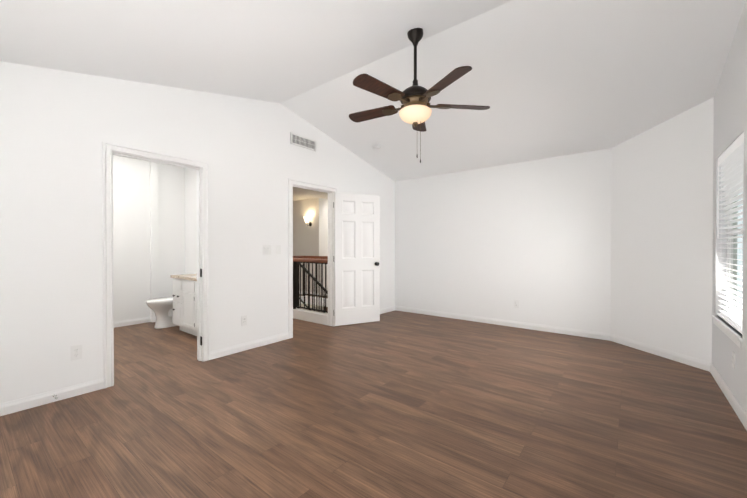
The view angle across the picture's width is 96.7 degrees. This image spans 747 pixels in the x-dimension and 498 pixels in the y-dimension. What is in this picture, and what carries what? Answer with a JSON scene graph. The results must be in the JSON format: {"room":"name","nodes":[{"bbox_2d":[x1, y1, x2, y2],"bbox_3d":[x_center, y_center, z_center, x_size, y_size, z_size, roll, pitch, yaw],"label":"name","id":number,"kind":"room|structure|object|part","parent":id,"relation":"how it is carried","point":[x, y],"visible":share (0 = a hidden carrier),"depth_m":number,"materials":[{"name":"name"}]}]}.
{"room":"empty bedroom","nodes":[
{"label":"empty bedroom","id":0,"kind":"room"},
{"bbox_2d":[113,155,196,321],"bbox_3d":[-2.254,-0.167,3.202,0.004,2.750,3.110,0,1,38],"label":"wall","id":1,"kind":"structure","parent":0,"point":[154,226],"depth_m":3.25,"materials":[{"name":"white paint"}]},
{"bbox_2d":[114,316,155,327],"bbox_3d":[-3.227,1.159,3.969,2.470,0.088,2.870,0,1,38],"label":"baseboard","id":2,"kind":"structure","parent":1,"relation":"attached to","point":[131,322],"depth_m":5.24,"materials":[{"name":"white wood"}]},
{"bbox_2d":[0,61,394,403],"bbox_3d":[-1.343,-0.374,4.272,0.120,3.150,6.720,0,1,38],"label":"wall","id":3,"kind":"structure","parent":0,"point":[58,128],"depth_m":2.88,"materials":[{"name":"white paint"}]},
{"bbox_2d":[71,344,81,360],"bbox_3d":[-2.455,0.857,2.745,0.010,0.118,0.072,0,1,38],"label":"electrical outlet","id":4,"kind":"object","parent":3,"relation":"attached to","point":[76,352],"visible":1,"depth_m":2.74,"materials":[{"name":"white plastic"}]},
{"bbox_2d":[102,141,209,388],"bbox_3d":[-2.116,0.137,3.281,0.158,2.141,0.912,0,1,38],"label":"door frame","id":5,"kind":"structure","parent":3,"relation":"attached to","point":[109,150],"depth_m":3.18,"materials":[{"name":"white wood"}]},
{"bbox_2d":[200,269,201,345],"bbox_3d":[-1.851,0.621,3.558,0.043,0.820,0.011,0,1,38],"label":"bathroom door hinge","id":6,"kind":"structure","parent":5,"relation":"attached to","point":[200,336],"depth_m":3.55,"materials":[{"name":"black metal"}]},
{"bbox_2d":[241,315,246,325],"bbox_3d":[-1.531,0.848,3.933,0.010,0.118,0.072,0,1,38],"label":"electrical outlet","id":7,"kind":"object","parent":3,"relation":"attached to","point":[244,320],"visible":1,"depth_m":3.93,"materials":[{"name":"white plastic"}]},
{"bbox_2d":[263,245,270,254],"bbox_3d":[-1.335,0.011,4.175,0.014,0.118,0.118,0,1,38],"label":"switch plate","id":8,"kind":"object","parent":3,"relation":"attached to","point":[266,249],"depth_m":4.17,"materials":[{"name":"white plastic"}]},
{"bbox_2d":[290,132,315,150],"bbox_3d":[-0.973,-1.492,4.632,0.011,0.150,0.455,0,1,38],"label":"air vent","id":9,"kind":"object","parent":3,"relation":"in","point":[302,141],"visible":1,"depth_m":4.62,"materials":[{"name":"white plastic"}]},
{"bbox_2d":[288,178,337,338],"bbox_3d":[-0.904,0.126,4.840,0.158,2.141,0.922,0,1,38],"label":"door frame","id":10,"kind":"structure","parent":3,"relation":"attached to","point":[329,190],"depth_m":4.83,"materials":[{"name":"white wood"}]},
{"bbox_2d":[333,192,379,325],"bbox_3d":[-0.255,0.157,5.274,0.788,2.050,0.169,0,0,-27],"label":"door leaf","id":11,"kind":"structure","parent":3,"relation":"in","point":[357,255],"depth_m":5.25,"materials":[{"name":"white paint"}]},
{"bbox_2d":[0,306,746,429],"bbox_3d":[0.244,1.167,2.764,4.250,0.088,6.030,0,1,38],"label":"baseboard","id":12,"kind":"structure","parent":3,"relation":"attached to","point":[17,405],"depth_m":3.70,"materials":[{"name":"white wood"}]},
{"bbox_2d":[293,198,327,313],"bbox_3d":[-2.122,1.356,7.810,5.440,5.240,4.550,0,1,38],"label":"wall","id":13,"kind":"structure","parent":0,"point":[312,240],"depth_m":8.42,"materials":[{"name":"white paint"}]},
{"bbox_2d":[304,217,311,225],"bbox_3d":[-1.657,-0.685,8.328,0.168,0.225,0.199,0,1,38],"label":"sconce","id":14,"kind":"object","parent":13,"relation":"attached to","point":[307,220],"visible":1,"depth_m":8.29,"materials":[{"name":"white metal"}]},
{"bbox_2d":[293,308,327,324],"bbox_3d":[-1.459,1.115,5.843,1.980,0.150,0.120,0,1,38],"label":"baseboard","id":15,"kind":"structure","parent":13,"relation":"attached to","point":[312,316],"depth_m":5.45,"materials":[{"name":"white wood"}]},
{"bbox_2d":[305,296,327,306],"bbox_3d":[-0.784,1.109,6.711,1.980,0.150,0.120,0,1,38],"label":"baseboard","id":16,"kind":"structure","parent":13,"relation":"attached to","point":[306,297],"depth_m":6.95,"materials":[{"name":"white wood"}]},
{"bbox_2d":[293,187,327,200],"bbox_3d":[-2.085,-1.314,7.839,5.440,0.100,4.430,0,1,38],"label":"ceiling","id":17,"kind":"structure","parent":0,"point":[301,194],"depth_m":7.70,"materials":[{"name":"grey paint"}]},
{"bbox_2d":[0,0,745,181],"bbox_3d":[0.516,-1.603,2.849,4.790,0.931,6.770,0,1,38],"label":"ceiling","id":18,"kind":"structure","parent":0,"point":[542,79],"depth_m":2.97,"materials":[{"name":"white paint"}]},
{"bbox_2d":[349,28,489,162],"bbox_3d":[0.321,-1.305,2.850,1.260,1.142,1.262,0,1,38],"label":"ceiling fan","id":19,"kind":"object","parent":18,"relation":"hanging from","point":[414,110],"visible":1,"depth_m":2.76,"materials":[{"name":"brown wood"}]},
{"bbox_3d":[0.359,-1.138,2.854,0.278,0.106,0.278,0,1,38],"label":"lamp shade","id":20,"kind":"part","parent":19,"relation":"part of","materials":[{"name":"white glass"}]},
{"bbox_2d":[0,294,746,497],"bbox_3d":[-1.029,1.255,5.053,10.310,0.120,8.320,0,1,38],"label":"floor","id":21,"kind":"structure","parent":0,"point":[396,404],"depth_m":2.32,"materials":[{"name":"brown wood"}]},
{"bbox_2d":[146,274,181,328],"bbox_3d":[-3.128,0.809,5.210,0.456,0.770,0.761,0,1,38],"label":"toilet","id":22,"kind":"object","parent":21,"relation":"on","point":[162,308],"visible":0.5,"depth_m":5.00,"materials":[{"name":"white ceramic"}]},
{"bbox_2d":[173,278,196,335],"bbox_3d":[-2.165,0.809,4.579,1.534,0.780,0.597,0,1,38],"label":"bathroom vanity","id":23,"kind":"object","parent":21,"relation":"on","point":[185,302],"depth_m":4.58,"materials":[{"name":"white paint"}]},
{"bbox_2d":[170,274,196,281],"bbox_3d":[-2.168,0.401,4.590,1.554,0.035,0.579,0,1,38],"label":"countertop","id":24,"kind":"structure","parent":23,"relation":"on","point":[194,276],"depth_m":4.72,"materials":[{"name":"beige stone"}]},
{"bbox_2d":[296,304,323,312],"bbox_3d":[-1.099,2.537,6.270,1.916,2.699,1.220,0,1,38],"label":"floor","id":25,"kind":"structure","parent":21,"relation":"attached to","point":[302,305],"depth_m":6.87,"materials":[{"name":"beige carpet"}]},
{"bbox_2d":[293,257,327,312],"bbox_3d":[-1.453,0.598,5.834,1.968,0.884,0.066,0,1,38],"label":"stair railing","id":26,"kind":"object","parent":25,"relation":"on","point":[315,260],"depth_m":5.69,"materials":[{"name":"black metal"}]},
{"bbox_2d":[304,256,327,257],"bbox_3d":[-0.778,0.592,6.703,1.968,0.884,0.066,0,1,38],"label":"stair railing","id":27,"kind":"object","parent":25,"relation":"on","point":[304,256],"depth_m":7.00,"materials":[{"name":"brown wood"}]},
{"bbox_2d":[395,148,611,333],"bbox_3d":[1.773,-0.092,5.462,3.580,2.569,0.120,0,1,38],"label":"wall","id":28,"kind":"structure","parent":0,"point":[533,237],"depth_m":5.09,"materials":[{"name":"white paint"}]},
{"bbox_2d":[514,300,518,307],"bbox_3d":[2.183,0.840,5.067,0.072,0.118,0.010,0,1,38],"label":"electrical outlet","id":29,"kind":"object","parent":28,"relation":"attached to","point":[516,303],"visible":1,"depth_m":5.07,"materials":[{"name":"white plastic"}]},
{"bbox_2d":[611,97,713,362],"bbox_3d":[3.276,-0.168,3.810,0.120,2.743,1.114,0,0,-11],"label":"wall","id":30,"kind":"structure","parent":0,"point":[661,228],"depth_m":3.67,"materials":[{"name":"white paint"}]},
{"bbox_2d":[712,0,746,412],"bbox_3d":[1.745,-0.370,1.123,0.120,3.186,5.540,0,1,38],"label":"wall","id":31,"kind":"structure","parent":0,"point":[730,113],"depth_m":2.69,"materials":[{"name":"white paint"}]},
{"bbox_2d":[712,315,742,347],"bbox_3d":[2.952,0.669,2.738,0.097,0.075,1.010,0,1,38],"label":"window sill","id":32,"kind":"structure","parent":31,"relation":"attached to","point":[729,332],"depth_m":2.66,"materials":[{"name":"white wood"}]},
{"bbox_2d":[732,351,735,368],"bbox_3d":[2.768,0.853,2.553,0.010,0.118,0.072,0,1,38],"label":"electrical outlet","id":33,"kind":"object","parent":31,"relation":"attached to","point":[733,358],"visible":1,"depth_m":2.54,"materials":[{"name":"white plastic"}]},
{"bbox_2d":[726,186,742,321],"bbox_3d":[3.010,-0.108,2.687,0.060,1.480,0.960,0,1,38],"label":"window","id":34,"kind":"structure","parent":31,"relation":"in","point":[733,256],"depth_m":3.02,"materials":[{"name":"white glass"}]},
{"bbox_2d":[717,132,743,333],"bbox_3d":[2.955,-0.113,2.730,0.065,1.466,0.944,0,1,38],"label":"window blinds","id":35,"kind":"object","parent":34,"relation":"attached to","point":[730,159],"visible":0.85,"depth_m":2.74,"materials":[{"name":"white plastic"}]}
]}

